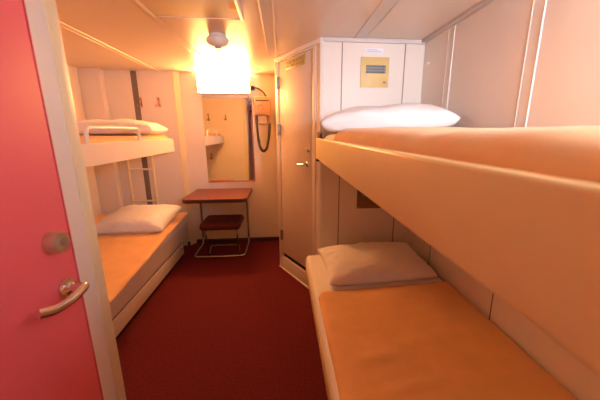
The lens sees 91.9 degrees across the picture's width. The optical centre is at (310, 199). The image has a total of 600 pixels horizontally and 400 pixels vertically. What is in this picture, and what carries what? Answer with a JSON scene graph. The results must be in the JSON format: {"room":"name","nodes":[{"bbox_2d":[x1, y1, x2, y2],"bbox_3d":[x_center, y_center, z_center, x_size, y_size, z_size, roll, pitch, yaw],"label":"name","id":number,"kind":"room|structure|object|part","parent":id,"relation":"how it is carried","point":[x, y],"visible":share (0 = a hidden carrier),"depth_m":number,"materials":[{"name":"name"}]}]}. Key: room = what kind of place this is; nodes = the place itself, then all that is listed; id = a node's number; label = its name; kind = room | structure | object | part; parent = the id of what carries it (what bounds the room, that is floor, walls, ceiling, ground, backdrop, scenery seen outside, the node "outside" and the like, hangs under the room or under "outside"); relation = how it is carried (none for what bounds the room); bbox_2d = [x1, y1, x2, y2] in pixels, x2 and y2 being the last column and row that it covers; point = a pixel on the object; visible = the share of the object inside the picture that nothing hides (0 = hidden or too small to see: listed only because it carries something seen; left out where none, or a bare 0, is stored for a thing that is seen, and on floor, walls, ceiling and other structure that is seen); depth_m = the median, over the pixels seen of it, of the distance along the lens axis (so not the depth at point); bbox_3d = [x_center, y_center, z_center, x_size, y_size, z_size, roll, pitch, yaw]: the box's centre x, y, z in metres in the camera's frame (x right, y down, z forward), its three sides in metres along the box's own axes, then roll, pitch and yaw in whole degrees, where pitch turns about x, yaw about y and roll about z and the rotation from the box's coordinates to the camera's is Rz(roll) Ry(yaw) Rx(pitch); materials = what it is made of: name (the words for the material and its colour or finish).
{"room":"dormitory","nodes":[
{"label":"dormitory","id":0,"kind":"room"},
{"bbox_2d":[24,0,116,399],"bbox_3d":[-1.597,0.349,0.258,1.614,2.203,1.750,-1,13,-5],"label":"wall","id":1,"kind":"structure","parent":0,"point":[35,10],"depth_m":1.04,"materials":[{"name":"paint"}]},
{"bbox_2d":[0,0,103,399],"bbox_3d":[-0.664,0.331,0.490,0.126,2.108,0.838,-1,13,-5],"label":"door","id":2,"kind":"structure","parent":1,"relation":"in","point":[47,352],"depth_m":0.73,"materials":[{"name":"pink paint"}]},
{"bbox_3d":[-0.651,0.262,0.769,0.044,0.040,0.173,-1,13,-5],"label":"lever","id":3,"kind":"part","parent":2,"relation":"part of","materials":[{"name":"silver metal"}]},
{"bbox_3d":[-0.683,0.253,0.839,0.050,0.060,0.060,-1,13,-5],"label":"handle","id":4,"kind":"part","parent":2,"relation":"part of","materials":[{"name":"silver metal"}]},
{"bbox_2d":[43,0,126,399],"bbox_3d":[-0.876,0.138,1.158,0.008,2.203,0.057,-1,13,-5],"label":"trim","id":5,"kind":"structure","parent":1,"relation":"attached to","point":[50,7],"depth_m":1.11,"materials":[{"name":"beige paint"}]},
{"bbox_2d":[67,65,101,215],"bbox_3d":[-2.572,-0.153,2.400,0.100,2.203,2.820,-1,13,-5],"label":"wall","id":6,"kind":"structure","parent":0,"point":[73,73],"depth_m":3.33,"materials":[{"name":"paint"}]},
{"bbox_2d":[81,126,173,167],"bbox_3d":[-1.983,-0.433,2.236,1.050,0.259,2.075,-1,13,-5],"label":"bunk","id":7,"kind":"object","parent":6,"relation":"attached to","point":[94,154],"visible":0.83,"depth_m":2.19,"materials":[{"name":"white plastic"}]},
{"bbox_3d":[-1.466,-0.492,2.184,0.028,0.121,0.728,-1,13,-5],"label":"guard rail","id":8,"kind":"part","parent":7,"relation":"part of","materials":[{"name":"white plastic"}]},
{"bbox_2d":[126,156,158,204],"bbox_3d":[-2.129,-0.147,3.693,0.321,1.600,0.043,-1,13,-5],"label":"ladder","id":9,"kind":"object","parent":7,"relation":"attached to","point":[127,161],"visible":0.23,"depth_m":3.65,"materials":[{"name":"white metal"}]},
{"bbox_3d":[-2.275,-0.142,3.671,0.026,1.600,0.026,-1,13,-5],"label":"rail","id":10,"kind":"part","parent":9,"relation":"part of","materials":[{"name":"white metal"}]},
{"bbox_3d":[-1.982,-0.148,3.699,0.026,1.600,0.026,-1,13,-5],"label":"rail","id":11,"kind":"part","parent":9,"relation":"part of","materials":[{"name":"white metal"}]},
{"bbox_3d":[-1.991,-0.402,2.238,0.977,0.137,1.975,-1,13,-5],"label":"mattress","id":12,"kind":"object","parent":7,"relation":"on","visible":0},
{"bbox_2d":[80,135,167,143],"bbox_3d":[-1.992,-0.441,2.229,1.005,0.101,2.003,-1,13,-5],"label":"blanket","id":13,"kind":"object","parent":12,"relation":"on","point":[93,138],"visible":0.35,"depth_m":2.32,"materials":[{"name":"orange fabric"}]},
{"bbox_2d":[77,119,168,134],"bbox_3d":[-1.957,-0.724,2.885,0.862,0.156,0.506,-2,13,-8],"label":"pillow","id":14,"kind":"object","parent":13,"relation":"on","point":[145,128],"visible":0.71,"depth_m":2.70,"materials":[{"name":"fabric"}]},
{"bbox_2d":[103,70,188,245],"bbox_3d":[-2.153,-0.466,3.731,0.998,2.203,0.180,-1,13,-5],"label":"wall","id":15,"kind":"structure","parent":0,"point":[167,166],"depth_m":3.55,"materials":[{"name":"paint"}]},
{"bbox_2d":[77,68,123,213],"bbox_3d":[-2.523,-0.426,3.564,0.230,2.203,0.090,-1,13,-5],"label":"trim","id":16,"kind":"structure","parent":15,"relation":"attached to","point":[91,80],"depth_m":3.40,"materials":[{"name":"laminate"}]},
{"bbox_2d":[130,71,152,204],"bbox_3d":[-2.088,-0.443,3.647,0.065,2.198,0.006,-1,13,-5],"label":"trim","id":17,"kind":"structure","parent":15,"relation":"attached to","point":[132,73],"depth_m":3.51,"materials":[{"name":"grey metal"}]},
{"bbox_2d":[116,240,327,399],"bbox_3d":[-0.733,1.118,1.979,3.625,0.080,4.570,-1,13,-5],"label":"floor","id":18,"kind":"structure","parent":0,"point":[228,328],"depth_m":2.19,"materials":[{"name":"red carpet"}]},
{"bbox_2d":[110,223,188,339],"bbox_3d":[-1.989,0.715,2.600,1.056,0.420,2.260,-1,13,-5],"label":"bunk","id":19,"kind":"object","parent":18,"relation":"on","point":[127,304],"visible":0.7,"depth_m":2.57,"materials":[{"name":"wood"}]},
{"bbox_2d":[152,215,188,254],"bbox_3d":[-1.975,0.472,2.576,1.034,0.122,2.220,-1,13,-5],"label":"mattress","id":20,"kind":"object","parent":19,"relation":"on","point":[185,220],"visible":0.11,"depth_m":3.26,"materials":[{"name":"white fabric"}]},
{"bbox_2d":[94,212,188,303],"bbox_3d":[-1.887,0.409,2.570,1.190,0.031,2.160,-1,13,-5],"label":"blanket","id":21,"kind":"object","parent":20,"relation":"on","point":[122,255],"visible":0.31,"depth_m":2.44,"materials":[{"name":"orange fabric"}]},
{"bbox_2d":[95,204,181,234],"bbox_3d":[-1.832,0.184,3.103,0.676,0.195,0.620,-2,13,-6],"label":"pillow","id":22,"kind":"object","parent":21,"relation":"on","point":[128,219],"visible":0.98,"depth_m":2.89,"materials":[{"name":"fabric"}]},
{"bbox_2d":[182,188,251,257],"bbox_3d":[-1.121,0.293,3.648,0.723,0.766,0.662,-1,13,-5],"label":"table","id":23,"kind":"object","parent":18,"relation":"on","point":[225,195],"visible":1,"depth_m":3.54,"materials":[{"name":"red laminate"}]},
{"bbox_3d":[-1.302,0.295,3.687,0.320,0.744,0.504,-1,13,-5],"label":"leg","id":24,"kind":"part","parent":23,"relation":"part of","materials":[{"name":"silver metal"}]},
{"bbox_3d":[-0.984,0.288,3.718,0.320,0.744,0.504,-1,13,-5],"label":"leg","id":25,"kind":"part","parent":23,"relation":"part of","materials":[{"name":"silver metal"}]},
{"bbox_2d":[199,214,243,254],"bbox_3d":[-1.089,0.448,3.647,0.470,0.460,0.476,-1,13,-5],"label":"stool","id":26,"kind":"object","parent":18,"relation":"on","point":[211,222],"visible":1,"depth_m":3.47,"materials":[{"name":"red fabric"}]},
{"bbox_3d":[-1.227,0.481,3.679,0.190,0.381,0.402,-1,13,-5],"label":"leg","id":27,"kind":"part","parent":26,"relation":"part of","materials":[{"name":"silver metal"}]},
{"bbox_3d":[-1.087,0.272,3.577,0.470,0.087,0.420,-1,13,-5],"label":"seat","id":28,"kind":"part","parent":26,"relation":"part of","materials":[{"name":"red fabric"}]},
{"bbox_3d":[-0.957,0.466,3.742,0.172,0.381,0.462,-9,16,-34],"label":"leg","id":29,"kind":"part","parent":26,"relation":"part of","materials":[{"name":"silver metal"}]},
{"bbox_2d":[306,262,332,399],"bbox_3d":[0.532,0.952,1.566,0.956,0.432,2.100,-1,13,-5],"label":"bunk","id":30,"kind":"object","parent":18,"relation":"on","point":[329,395],"visible":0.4,"depth_m":1.55,"materials":[{"name":"paint"}]},
{"bbox_2d":[306,255,442,399],"bbox_3d":[0.526,0.728,1.544,0.943,0.077,2.080,-1,13,-5],"label":"mattress","id":31,"kind":"object","parent":30,"relation":"on","point":[319,280],"visible":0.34,"depth_m":1.98,"materials":[{"name":"white fabric"}]},
{"bbox_2d":[317,242,437,285],"bbox_3d":[0.474,0.457,2.213,0.784,0.165,0.485,-2,13,-8],"label":"pillow","id":32,"kind":"object","parent":31,"relation":"on","point":[369,262],"visible":1,"depth_m":2.06,"materials":[{"name":"fabric"}]},
{"bbox_2d":[318,281,576,399],"bbox_3d":[0.560,0.746,1.263,0.910,0.038,1.500,-1,13,-5],"label":"blanket","id":33,"kind":"object","parent":31,"relation":"on","point":[422,341],"visible":1,"depth_m":1.38,"materials":[{"name":"orange fabric"}]},
{"bbox_2d":[179,73,278,242],"bbox_3d":[-1.002,-0.500,3.880,1.440,2.203,0.100,-1,13,-5],"label":"wall","id":34,"kind":"structure","parent":0,"point":[263,199],"depth_m":3.86,"materials":[{"name":"paint"}]},
{"bbox_2d":[171,71,194,244],"bbox_3d":[-1.632,-0.465,3.729,0.060,2.203,0.086,-1,13,-5],"label":"trim","id":35,"kind":"structure","parent":34,"relation":"attached to","point":[175,75],"depth_m":3.67,"materials":[{"name":"beige paint"}]},
{"bbox_2d":[196,75,250,94],"bbox_3d":[-1.067,-1.412,3.563,0.637,0.213,0.087,-1,13,-5],"label":"vanity light","id":36,"kind":"object","parent":34,"relation":"attached to","point":[206,84],"visible":1,"depth_m":3.52,"materials":[{"name":"white plastic"}]},
{"bbox_2d":[201,95,254,183],"bbox_3d":[-1.054,-0.769,3.752,0.613,1.120,0.015,-1,13,-5],"label":"wall mirror","id":37,"kind":"object","parent":34,"relation":"attached to","point":[228,119],"visible":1,"depth_m":3.75,"materials":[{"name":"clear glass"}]},
{"bbox_3d":[-1.069,-1.297,3.629,0.585,0.036,0.010,-1,13,-5],"label":"rail","id":38,"kind":"part","parent":37,"relation":"part of","materials":[{"name":"silver metal"}]},
{"bbox_3d":[-1.055,-0.230,3.882,0.613,0.012,0.008,-1,13,-5],"label":"rail","id":39,"kind":"part","parent":37,"relation":"part of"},
{"bbox_2d":[181,72,274,74],"bbox_3d":[-1.006,-1.554,3.574,1.140,0.012,0.012,-1,13,-5],"label":"trim","id":40,"kind":"structure","parent":34,"relation":"attached to","point":[181,72],"depth_m":3.57,"materials":[{"name":"white metal"}]},
{"bbox_2d":[197,237,278,242],"bbox_3d":[-1.006,0.558,4.069,1.150,0.055,0.012,-1,13,-5],"label":"baseboard","id":41,"kind":"structure","parent":34,"relation":"attached to","point":[251,238],"depth_m":4.06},
{"bbox_2d":[251,86,270,151],"bbox_3d":[-0.627,-1.019,3.684,0.248,0.823,0.115,-1,13,-5],"label":"hair dryer","id":42,"kind":"object","parent":34,"relation":"attached to","point":[262,104],"visible":0.99,"depth_m":3.63,"materials":[{"name":"plastic"}]},
{"bbox_2d":[258,116,266,123],"bbox_3d":[-0.619,-1.026,3.707,0.097,0.105,0.070,-1,13,-5],"label":"electrical outlet","id":43,"kind":"object","parent":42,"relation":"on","point":[262,119],"depth_m":3.67,"materials":[{"name":"white plastic"}]},
{"bbox_3d":[-0.605,-1.148,3.610,0.172,0.157,0.009,-1,13,-5],"label":"panel","id":44,"kind":"part","parent":42,"relation":"part of","materials":[{"name":"plastic"}]},
{"bbox_2d":[56,0,481,73],"bbox_3d":[-0.733,-1.105,1.458,3.625,0.080,4.570,-1,13,-5],"label":"ceiling","id":45,"kind":"structure","parent":0,"point":[121,25],"depth_m":2.06,"materials":[{"name":"laminate"}]},
{"bbox_2d":[59,21,158,70],"bbox_3d":[-1.687,-1.222,2.145,0.053,0.007,2.640,-1,13,-5],"label":"trim","id":46,"kind":"structure","parent":45,"relation":"attached to","point":[63,25],"depth_m":2.39,"materials":[{"name":"metal"}]},
{"bbox_2d":[131,0,217,71],"bbox_3d":[-1.015,-1.234,2.199,0.058,0.007,2.620,-1,13,-5],"label":"trim","id":47,"kind":"structure","parent":45,"relation":"attached to","point":[158,20],"depth_m":2.18,"materials":[{"name":"metal"}]},
{"bbox_2d":[135,0,243,19],"bbox_3d":[-0.641,-1.029,1.382,0.532,0.034,0.782,-1,13,-5],"label":"access hatch","id":48,"kind":"object","parent":45,"relation":"attached to","point":[190,9],"visible":1,"depth_m":1.64,"materials":[{"name":"paint"}]},
{"bbox_2d":[206,32,228,48],"bbox_3d":[-0.695,-1.180,2.162,0.168,0.096,0.168,-1,13,-5],"label":"smoke detector","id":49,"kind":"object","parent":45,"relation":"attached to","point":[218,40],"visible":1,"depth_m":2.11,"materials":[{"name":"white plastic"}]},
{"bbox_2d":[258,0,276,57],"bbox_3d":[-0.202,-0.978,1.107,0.083,0.007,3.530,-1,13,-5],"label":"trim","id":50,"kind":"structure","parent":45,"relation":"attached to","point":[266,9],"depth_m":1.95,"materials":[{"name":"white metal"}]},
{"bbox_2d":[354,0,399,38],"bbox_3d":[0.513,-0.916,0.843,0.093,0.007,2.850,-1,13,-5],"label":"trim","id":51,"kind":"structure","parent":45,"relation":"attached to","point":[385,6],"depth_m":1.82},
{"bbox_2d":[276,49,316,254],"bbox_3d":[-0.102,-0.248,2.804,0.080,2.203,0.765,-9,16,-33],"label":"wall","id":52,"kind":"structure","parent":0,"point":[310,49],"depth_m":2.44,"materials":[{"name":"paint"}]},
{"bbox_2d":[275,45,316,288],"bbox_3d":[-0.145,-0.226,2.792,0.110,2.165,0.745,-9,16,-33],"label":"door","id":53,"kind":"structure","parent":52,"relation":"in","point":[296,107],"depth_m":2.76,"materials":[{"name":"paint"}]},
{"bbox_2d":[286,54,304,69],"bbox_3d":[-0.141,-1.209,2.552,0.006,0.080,0.325,-9,16,-33],"label":"door sign","id":54,"kind":"object","parent":53,"relation":"attached to","point":[300,60],"visible":1,"depth_m":2.54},
{"bbox_3d":[-0.135,0.745,3.044,0.048,0.136,0.607,-9,16,-33],"label":"sill","id":55,"kind":"part","parent":53,"relation":"part of","materials":[{"name":"metal"}]},
{"bbox_3d":[-0.073,-0.323,2.612,0.054,0.048,0.121,-9,16,-34],"label":"handle","id":56,"kind":"part","parent":53,"relation":"part of","materials":[{"name":"silver metal"}]},
{"bbox_2d":[274,38,319,61],"bbox_3d":[-0.142,-1.297,2.530,0.018,0.035,0.765,-9,16,-33],"label":"trim","id":57,"kind":"structure","parent":52,"relation":"attached to","point":[316,41],"depth_m":2.46,"materials":[{"name":"white metal"}]},
{"bbox_2d":[316,43,319,254],"bbox_3d":[0.064,-0.175,2.491,0.008,2.203,0.054,-9,16,-33],"label":"trim","id":58,"kind":"structure","parent":52,"relation":"attached to","point":[318,45],"depth_m":2.46,"materials":[{"name":"white metal"}]},
{"bbox_2d":[323,42,424,246],"bbox_3d":[0.490,-0.190,2.554,0.825,2.203,0.100,-1,13,-5],"label":"wall","id":59,"kind":"structure","parent":0,"point":[364,225],"depth_m":2.36,"materials":[{"name":"paint"}]},
{"bbox_2d":[319,37,324,248],"bbox_3d":[0.087,-0.168,2.461,0.035,2.203,0.012,-1,13,-5],"label":"trim","id":60,"kind":"structure","parent":59,"relation":"attached to","point":[322,43],"depth_m":2.36,"materials":[{"name":"white plastic"}]},
{"bbox_2d":[337,42,342,244],"bbox_3d":[0.242,-0.158,2.484,0.008,2.173,0.002,-1,13,-5],"label":"trim","id":61,"kind":"structure","parent":59,"relation":"attached to","point":[342,42],"depth_m":2.34,"materials":[{"name":"white metal"}]},
{"bbox_2d":[357,190,380,208],"bbox_3d":[0.524,-0.039,2.534,0.247,0.230,0.014,-1,13,-5],"label":"air vent","id":62,"kind":"object","parent":59,"relation":"in","point":[363,201],"visible":0.25,"depth_m":2.54,"materials":[{"name":"black plastic"}]},
{"bbox_2d":[323,37,425,44],"bbox_3d":[0.501,-1.234,2.247,0.815,0.030,0.022,-1,13,-5],"label":"trim","id":63,"kind":"structure","parent":59,"relation":"attached to","point":[326,39],"depth_m":2.24,"materials":[{"name":"white metal"}]},
{"bbox_2d":[365,48,383,52],"bbox_3d":[0.494,-1.170,2.271,0.152,0.035,0.003,-1,13,-5],"label":"wall label","id":64,"kind":"object","parent":59,"relation":"attached to","point":[367,50],"visible":1,"depth_m":2.27,"materials":[{"name":"white plastic"}]},
{"bbox_2d":[360,57,389,87],"bbox_3d":[0.506,-1.014,2.303,0.230,0.224,0.014,-1,13,-5],"label":"air vent","id":65,"kind":"object","parent":59,"relation":"in","point":[374,71],"visible":1,"depth_m":2.30,"materials":[{"name":"yellow plastic"}]},
{"bbox_2d":[392,44,405,241],"bbox_3d":[0.746,-0.169,2.532,0.008,2.173,0.002,-1,13,-5],"label":"trim","id":66,"kind":"structure","parent":59,"relation":"attached to","point":[405,44],"depth_m":2.35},
{"bbox_2d":[409,0,599,399],"bbox_3d":[1.089,0.126,1.207,0.100,2.203,3.170,-1,13,-5],"label":"wall","id":67,"kind":"structure","parent":0,"point":[489,49],"depth_m":1.42,"materials":[{"name":"paint"}]},
{"bbox_2d":[442,25,455,108],"bbox_3d":[0.939,-0.724,2.028,0.006,0.883,0.073,-1,13,-5],"label":"trim","id":68,"kind":"structure","parent":67,"relation":"attached to","point":[451,35],"depth_m":1.98,"materials":[{"name":"white plastic"}]},
{"bbox_2d":[315,131,599,373],"bbox_3d":[0.578,-0.186,1.294,0.865,0.248,2.440,-1,13,-5],"label":"bunk","id":69,"kind":"object","parent":67,"relation":"attached to","point":[532,240],"visible":0.96,"depth_m":0.36,"materials":[{"name":"paint"}]},
{"bbox_2d":[324,134,335,139],"bbox_3d":[0.598,-0.201,1.287,0.803,0.170,2.330,-1,13,-5],"label":"mattress","id":70,"kind":"object","parent":69,"relation":"on","point":[331,136],"visible":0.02,"depth_m":2.10,"materials":[{"name":"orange fabric"}]},
{"bbox_2d":[321,103,459,132],"bbox_3d":[0.510,-0.566,2.034,0.842,0.196,0.506,1,13,6],"label":"pillow","id":71,"kind":"object","parent":70,"relation":"on","point":[403,114],"visible":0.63,"depth_m":1.82,"materials":[{"name":"fabric"}]},
{"bbox_2d":[333,126,599,184],"bbox_3d":[0.628,-0.178,0.994,0.835,0.161,1.795,-1,13,-5],"label":"blanket","id":72,"kind":"object","parent":70,"relation":"on","point":[565,152],"visible":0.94,"depth_m":0.44,"materials":[{"name":"orange fabric"}]},
{"bbox_2d":[422,0,494,42],"bbox_3d":[1.024,-0.922,0.903,0.040,0.022,2.870,-1,13,-5],"label":"trim","id":73,"kind":"structure","parent":67,"relation":"attached to","point":[483,3],"depth_m":1.81,"materials":[{"name":"white metal"}]},
{"bbox_2d":[489,293,493,319],"bbox_3d":[1.009,0.507,1.603,0.002,1.280,0.008,-1,13,-5],"label":"trim","id":74,"kind":"structure","parent":67,"relation":"attached to","point":[493,293],"depth_m":1.62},
{"bbox_2d":[514,0,546,127],"bbox_3d":[1.007,-0.565,1.350,0.006,0.883,0.073,-1,13,-5],"label":"trim","id":75,"kind":"structure","parent":67,"relation":"attached to","point":[539,6],"depth_m":1.33,"materials":[{"name":"white plastic"}]}
]}

